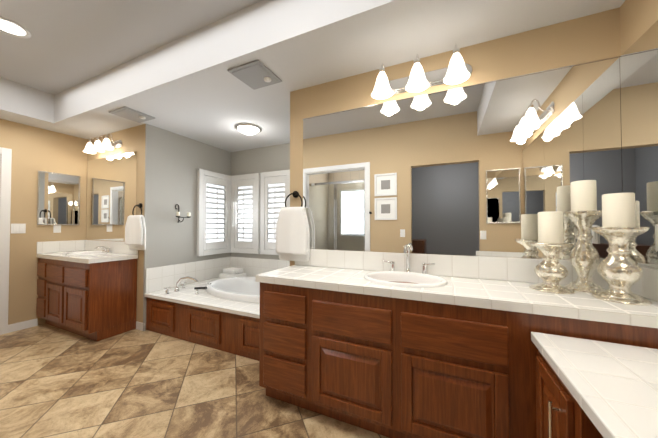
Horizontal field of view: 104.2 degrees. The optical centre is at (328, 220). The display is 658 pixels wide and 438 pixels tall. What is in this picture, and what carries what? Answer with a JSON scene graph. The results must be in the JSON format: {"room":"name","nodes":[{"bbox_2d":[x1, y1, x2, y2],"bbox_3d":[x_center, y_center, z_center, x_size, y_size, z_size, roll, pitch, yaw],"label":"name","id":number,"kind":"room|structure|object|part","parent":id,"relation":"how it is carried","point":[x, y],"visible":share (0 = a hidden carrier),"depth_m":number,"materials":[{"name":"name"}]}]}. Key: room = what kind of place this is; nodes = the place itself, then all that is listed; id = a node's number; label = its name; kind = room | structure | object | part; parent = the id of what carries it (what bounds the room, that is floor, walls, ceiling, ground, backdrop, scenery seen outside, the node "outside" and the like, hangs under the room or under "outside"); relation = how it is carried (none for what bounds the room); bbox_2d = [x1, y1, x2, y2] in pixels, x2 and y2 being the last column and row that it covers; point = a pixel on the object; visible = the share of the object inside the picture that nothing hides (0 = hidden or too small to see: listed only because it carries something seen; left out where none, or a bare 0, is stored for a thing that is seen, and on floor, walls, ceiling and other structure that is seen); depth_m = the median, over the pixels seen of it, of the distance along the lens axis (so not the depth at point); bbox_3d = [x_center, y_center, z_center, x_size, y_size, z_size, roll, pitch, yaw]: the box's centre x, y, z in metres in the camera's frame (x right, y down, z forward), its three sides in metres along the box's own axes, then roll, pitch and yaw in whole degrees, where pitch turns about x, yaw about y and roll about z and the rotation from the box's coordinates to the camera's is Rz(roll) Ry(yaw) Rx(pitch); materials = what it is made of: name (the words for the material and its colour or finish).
{"room":"bathroom","nodes":[
{"label":"bathroom","id":0,"kind":"room"},
{"bbox_2d":[0,119,86,324],"bbox_3d":[-3.860,0.058,2.664,0.120,2.430,2.030,0,-1,25],"label":"wall","id":1,"kind":"structure","parent":0,"point":[35,150],"depth_m":3.09,"materials":[{"name":"beige paint"}]},
{"bbox_2d":[0,147,11,334],"bbox_3d":[-3.919,0.218,2.512,0.138,2.105,0.980,0,-1,25],"label":"door frame","id":2,"kind":"structure","parent":1,"relation":"attached to","point":[5,178],"depth_m":2.90,"materials":[{"name":"white wood"}]},
{"bbox_2d":[11,224,25,233],"bbox_3d":[-3.637,0.088,2.996,0.010,0.115,0.115,0,-1,25],"label":"light switch","id":3,"kind":"object","parent":1,"relation":"attached to","point":[18,228],"visible":1,"depth_m":3.00,"materials":[{"name":"white plastic"}]},
{"bbox_2d":[53,225,60,232],"bbox_3d":[-3.499,0.094,3.296,0.010,0.115,0.070,0,-1,25],"label":"outlet","id":4,"kind":"object","parent":1,"relation":"attached to","point":[56,228],"visible":1,"depth_m":3.29,"materials":[{"name":"white plastic"}]},
{"bbox_2d":[36,170,79,224],"bbox_3d":[-3.488,-0.281,3.313,0.021,0.670,0.400,0,-1,25],"label":"mirror","id":5,"kind":"object","parent":1,"relation":"attached to","point":[58,198],"visible":1,"depth_m":3.30,"materials":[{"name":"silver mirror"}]},
{"bbox_2d":[8,318,144,332],"bbox_3d":[-3.160,1.223,2.394,1.362,0.090,1.918,0,-1,25],"label":"baseboard","id":6,"kind":"structure","parent":1,"relation":"attached to","point":[34,323],"depth_m":3.00,"materials":[{"name":"white wood"}]},
{"bbox_2d":[86,124,144,322],"bbox_3d":[-2.536,0.080,3.961,1.450,2.430,1.430,0,-1,25],"label":"wall","id":7,"kind":"structure","parent":0,"point":[133,139],"depth_m":3.07,"materials":[{"name":"beige paint"}]},
{"bbox_2d":[83,133,121,153],"bbox_3d":[-2.896,-0.985,3.251,0.570,0.200,0.191,0,-1,25],"label":"vanity light","id":8,"kind":"object","parent":7,"relation":"attached to","point":[104,146],"visible":1,"depth_m":3.22,"materials":[{"name":"white glass"}]},
{"bbox_3d":[-2.861,-0.976,3.329,0.570,0.094,0.020,0,-1,25],"label":"plate","id":9,"kind":"part","parent":8,"relation":"part of","materials":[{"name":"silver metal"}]},
{"bbox_2d":[86,151,136,240],"bbox_3d":[-2.833,-0.292,3.312,1.145,1.088,0.008,0,-1,25],"label":"mirror","id":10,"kind":"object","parent":7,"relation":"attached to","point":[111,192],"visible":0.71,"depth_m":3.30,"materials":[{"name":"clear glass"}]},
{"bbox_2d":[125,203,145,249],"bbox_3d":[-2.252,0.064,2.995,0.313,0.550,0.088,0,-1,25],"label":"hanging towel","id":11,"kind":"object","parent":7,"relation":"hanging from","point":[135,232],"visible":1,"depth_m":2.95,"materials":[{"name":"white fabric"}]},
{"bbox_2d":[0,0,261,94],"bbox_3d":[-1.470,-1.558,1.379,4.580,0.104,1.510,0,-1,25],"label":"ceiling","id":12,"kind":"structure","parent":0,"point":[67,44],"depth_m":2.03,"materials":[{"name":"grey paint"}]},
{"bbox_2d":[0,17,30,37],"bbox_3d":[-2.473,-1.495,1.974,0.230,0.008,0.230,0,-1,25],"label":"recessed light","id":13,"kind":"object","parent":12,"relation":"in","point":[28,34],"visible":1,"depth_m":2.02,"materials":[{"name":"white"}]},
{"bbox_2d":[143,124,230,329],"bbox_3d":[-1.868,0.075,3.655,0.020,2.430,1.430,0,-1,25],"label":"wall","id":14,"kind":"structure","parent":0,"point":[174,162],"depth_m":3.31,"materials":[{"name":"grey paint"}]},
{"bbox_2d":[175,204,190,221],"bbox_3d":[-1.933,-0.100,3.352,0.138,0.239,0.203,0,-1,25],"label":"light","id":15,"kind":"object","parent":14,"relation":"attached to","point":[178,214],"visible":1,"depth_m":3.35,"materials":[{"name":"black metal"}]},
{"bbox_2d":[197,169,230,255],"bbox_3d":[-1.715,-0.116,3.885,0.067,1.240,0.600,0,-1,25],"label":"alcove window","id":16,"kind":"structure","parent":14,"relation":"in","point":[213,213],"depth_m":3.85,"materials":[{"name":"white wood"}]},
{"bbox_2d":[0,324,388,437],"bbox_3d":[-1.361,1.302,1.472,6.000,0.100,5.200,0,-1,25],"label":"floor","id":17,"kind":"structure","parent":0,"point":[55,382],"depth_m":1.87,"materials":[{"name":"tile"}]},
{"bbox_2d":[36,240,137,340],"bbox_3d":[-2.921,0.765,3.079,1.227,1.021,0.467,0,-1,25],"label":"bathroom vanity","id":18,"kind":"object","parent":17,"relation":"on","point":[87,289],"visible":1,"depth_m":2.86,"materials":[{"name":"brown wood"}]},
{"bbox_2d":[36,240,137,263],"bbox_3d":[-2.921,0.350,3.086,1.227,0.190,0.467,0,-1,25],"label":"countertop","id":19,"kind":"structure","parent":18,"relation":"on","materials":[{"name":"tile"}]},
{"bbox_2d":[65,251,106,255],"bbox_3d":[-2.918,0.466,3.084,0.450,0.171,0.350,0,-1,25],"label":"sink","id":20,"kind":"object","parent":19,"relation":"in","point":[85,253],"depth_m":3.08,"materials":[{"name":"white ceramic"}]},
{"bbox_2d":[95,246,111,252],"bbox_3d":[-2.856,0.359,3.220,0.221,0.086,0.146,0,-1,25],"label":"faucet","id":21,"kind":"object","parent":19,"relation":"on","point":[108,249],"depth_m":3.24,"materials":[{"name":"silver metal"}]},
{"bbox_2d":[144,256,289,360],"bbox_3d":[-1.002,0.920,3.176,1.934,0.716,1.309,0,-1,25],"label":"tub surround","id":22,"kind":"object","parent":17,"relation":"on","point":[213,303],"visible":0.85,"depth_m":2.83,"materials":[{"name":"tile"}]},
{"bbox_2d":[164,276,198,294],"bbox_3d":[-1.732,0.760,3.052,0.477,0.180,0.353,0,-1,25],"label":"faucet","id":23,"kind":"object","parent":22,"relation":"on","point":[183,290],"depth_m":3.08,"materials":[{"name":"silver metal"}]},
{"bbox_2d":[205,277,259,302],"bbox_3d":[-0.841,1.012,3.142,1.560,0.458,0.920,0,-1,25],"label":"tub","id":24,"kind":"object","parent":22,"relation":"in","point":[236,289],"depth_m":3.42,"materials":[{"name":"white ceramic"}]},
{"bbox_2d":[255,280,657,437],"bbox_3d":[0.553,0.835,1.569,2.068,0.831,0.516,0,-1,25],"label":"bathroom vanity","id":25,"kind":"object","parent":17,"relation":"on","point":[406,343],"depth_m":1.35,"materials":[{"name":"brown wood"}]},
{"bbox_2d":[256,264,657,323],"bbox_3d":[0.544,0.397,1.581,2.088,0.045,0.520,0,-1,25],"label":"countertop","id":26,"kind":"structure","parent":25,"relation":"on","point":[464,290],"depth_m":1.31,"materials":[{"name":"white tile"}]},
{"bbox_2d":[355,268,450,291],"bbox_3d":[0.476,0.441,1.631,0.510,0.171,0.401,0,-1,25],"label":"sink","id":27,"kind":"object","parent":26,"relation":"in","point":[437,280],"depth_m":1.72,"materials":[{"name":"white ceramic"}]},
{"bbox_2d":[383,244,434,271],"bbox_3d":[0.539,0.268,1.774,0.363,0.217,0.174,0,-1,25],"label":"faucet","id":28,"kind":"object","parent":26,"relation":"on","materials":[{"name":"silver metal"}]},
{"bbox_2d":[529,211,574,294],"bbox_3d":[1.194,0.157,1.379,0.188,0.426,0.188,0,-1,25],"label":"candle holder","id":29,"kind":"object","parent":26,"relation":"on","point":[551,271],"visible":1,"depth_m":1.34,"materials":[{"name":"silver glass"}]},
{"bbox_2d":[538,211,562,242],"bbox_3d":[1.194,0.033,1.381,0.104,0.165,0.104,0,-1,25],"label":"candle","id":30,"kind":"object","parent":29,"relation":"on","point":[550,223],"depth_m":1.34,"materials":[{"name":"beige wax"}]},
{"bbox_2d":[565,180,604,292],"bbox_3d":[1.375,0.075,1.380,0.156,0.591,0.156,0,-1,25],"label":"candle holder","id":31,"kind":"object","parent":26,"relation":"on","point":[584,214],"visible":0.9,"depth_m":1.35,"materials":[{"name":"silver glass"}]},
{"bbox_2d":[570,180,596,210],"bbox_3d":[1.375,-0.135,1.384,0.100,0.160,0.100,0,-1,25],"label":"candle","id":32,"kind":"object","parent":31,"relation":"on","point":[583,192],"depth_m":1.35,"materials":[{"name":"beige wax"}]},
{"bbox_2d":[591,193,651,305],"bbox_3d":[1.359,0.117,1.200,0.188,0.501,0.188,0,-1,25],"label":"candle holder","id":33,"kind":"object","parent":26,"relation":"on","point":[620,270],"visible":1,"depth_m":1.16,"materials":[{"name":"silver glass"}]},
{"bbox_2d":[602,193,635,226],"bbox_3d":[1.359,-0.050,1.202,0.104,0.155,0.104,0,-1,25],"label":"candle","id":34,"kind":"object","parent":33,"relation":"on","point":[618,209],"depth_m":1.17,"materials":[{"name":"beige wax"}]},
{"bbox_2d":[531,332,657,437],"bbox_3d":[0.817,0.786,0.351,0.573,0.886,1.466,0,-1,25],"label":"bathroom vanity","id":35,"kind":"object","parent":17,"relation":"on","point":[586,388],"visible":1,"depth_m":0.81,"materials":[{"name":"tile"}]},
{"bbox_3d":[0.748,0.686,0.845,0.038,0.170,0.011,0,-1,25],"label":"handle","id":36,"kind":"part","parent":35,"relation":"part of","materials":[{"name":"silver metal"}]},
{"bbox_2d":[230,143,289,259],"bbox_3d":[-0.649,0.078,3.818,2.060,2.430,0.120,0,-1,25],"label":"wall","id":37,"kind":"structure","parent":0,"point":[265,159],"depth_m":3.95,"materials":[{"name":"grey paint"}]},
{"bbox_2d":[231,173,259,253],"bbox_3d":[-1.327,-0.114,4.027,0.560,1.240,0.067,0,-1,25],"label":"window shutters","id":38,"kind":"object","parent":37,"relation":"in","point":[245,213],"depth_m":4.03,"materials":[{"name":"white wood"}]},
{"bbox_2d":[260,170,289,254],"bbox_3d":[-0.784,-0.118,3.779,0.560,1.240,0.067,0,-1,25],"label":"window shutters","id":39,"kind":"object","parent":37,"relation":"in","point":[275,190],"depth_m":3.83,"materials":[{"name":"white wood"}]},
{"bbox_2d":[0,0,624,151],"bbox_3d":[-1.361,-1.392,1.518,6.000,0.430,5.200,0,-1,25],"label":"ceiling","id":40,"kind":"structure","parent":0,"point":[190,86],"depth_m":1.95,"materials":[{"name":"white paint"}]},
{"bbox_2d":[109,106,154,122],"bbox_3d":[-2.134,-1.147,2.781,0.300,0.016,0.300,0,-1,25],"label":"ceiling vent","id":41,"kind":"object","parent":40,"relation":"in","point":[129,113],"visible":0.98,"depth_m":2.74,"materials":[{"name":"grey plastic"}]},
{"bbox_2d":[235,123,261,134],"bbox_3d":[-0.993,-1.111,3.160,0.310,0.074,0.310,0,-1,25],"label":"dome ceiling light","id":42,"kind":"object","parent":40,"relation":"attached to","point":[248,130],"depth_m":3.09,"materials":[{"name":"white glass"}]},
{"bbox_3d":[-0.993,-1.139,3.160,0.310,0.020,0.310,0,-1,25],"label":"dome ceiling light ring","id":43,"kind":"part","parent":42,"relation":"part of","materials":[{"name":"white glass"}]},
{"bbox_2d":[227,60,281,89],"bbox_3d":[-0.588,-1.160,2.051,0.300,0.016,0.300,0,-1,25],"label":"ceiling vent","id":44,"kind":"object","parent":40,"relation":"in","point":[252,74],"visible":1,"depth_m":2.01,"materials":[{"name":"grey plastic"}]},
{"bbox_2d":[264,77,270,81],"bbox_3d":[-0.499,-1.146,2.077,0.060,0.012,0.060,0,-1,25],"label":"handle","id":45,"kind":"object","parent":44,"relation":"attached to","point":[267,79],"visible":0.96,"depth_m":2.06,"materials":[{"name":"white plastic"}]},
{"bbox_2d":[290,7,622,265],"bbox_3d":[0.705,0.044,1.864,2.270,2.430,0.128,0,-1,25],"label":"wall","id":46,"kind":"structure","parent":0,"point":[491,169],"depth_m":1.69,"materials":[{"name":"beige paint"}]},
{"bbox_2d":[276,191,309,261],"bbox_3d":[-0.310,0.040,2.217,0.313,0.610,0.088,0,-1,25],"label":"hanging towel","id":47,"kind":"object","parent":46,"relation":"hanging from","point":[292,235],"visible":1,"depth_m":2.17,"materials":[{"name":"white fabric"}]},
{"bbox_2d":[371,44,471,98],"bbox_3d":[0.603,-1.012,1.743,0.670,0.235,0.225,0,-1,25],"label":"vanity light","id":48,"kind":"object","parent":46,"relation":"attached to","point":[456,71],"visible":1,"depth_m":1.75,"materials":[{"name":"white glass"}]},
{"bbox_3d":[0.646,-1.002,1.836,0.670,0.110,0.020,0,-1,25],"label":"plate","id":49,"kind":"part","parent":48,"relation":"part of","materials":[{"name":"silver metal"}]},
{"bbox_2d":[302,55,620,261],"bbox_3d":[0.684,-0.333,1.812,2.010,1.130,0.010,0,-1,25],"label":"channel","id":50,"kind":"object","parent":46,"relation":"attached to","point":[449,90],"visible":0.64,"depth_m":1.70,"materials":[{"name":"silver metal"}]},
{"bbox_2d":[620,0,657,269],"bbox_3d":[1.217,0.018,0.398,0.120,2.430,2.130,0,-1,25],"label":"wall","id":51,"kind":"structure","parent":0,"point":[638,19],"depth_m":1.30,"materials":[{"name":"beige paint"}]},
{"bbox_2d":[295,249,608,287],"bbox_3d":[0.648,0.305,1.813,2.086,0.144,0.013,0,-1,25],"label":"backsplash","id":52,"kind":"structure","parent":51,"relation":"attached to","point":[477,267],"depth_m":1.71,"materials":[{"name":"white tile"}]},
{"bbox_2d":[620,20,657,269],"bbox_3d":[1.188,-0.353,0.499,0.010,1.124,1.960,0,-1,25],"label":"mirror","id":53,"kind":"object","parent":51,"relation":"attached to","point":[639,89],"visible":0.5,"depth_m":1.25,"materials":[{"name":"clear glass"}]},
{"bbox_2d":[655,225,657,250],"bbox_3d":[1.472,0.076,1.132,0.010,0.120,0.075,0,-1,25],"label":"outlet","id":54,"kind":"object","parent":53,"relation":"attached to","point":[656,234],"visible":1,"depth_m":1.16,"materials":[{"name":"white plastic"}]},
{"bbox_2d":[631,266,657,299],"bbox_3d":[1.484,0.294,1.145,0.013,0.144,0.506,0,-1,25],"label":"backsplash","id":55,"kind":"structure","parent":51,"relation":"attached to","point":[647,286],"depth_m":1.21,"materials":[{"name":"white tile"}]}
]}

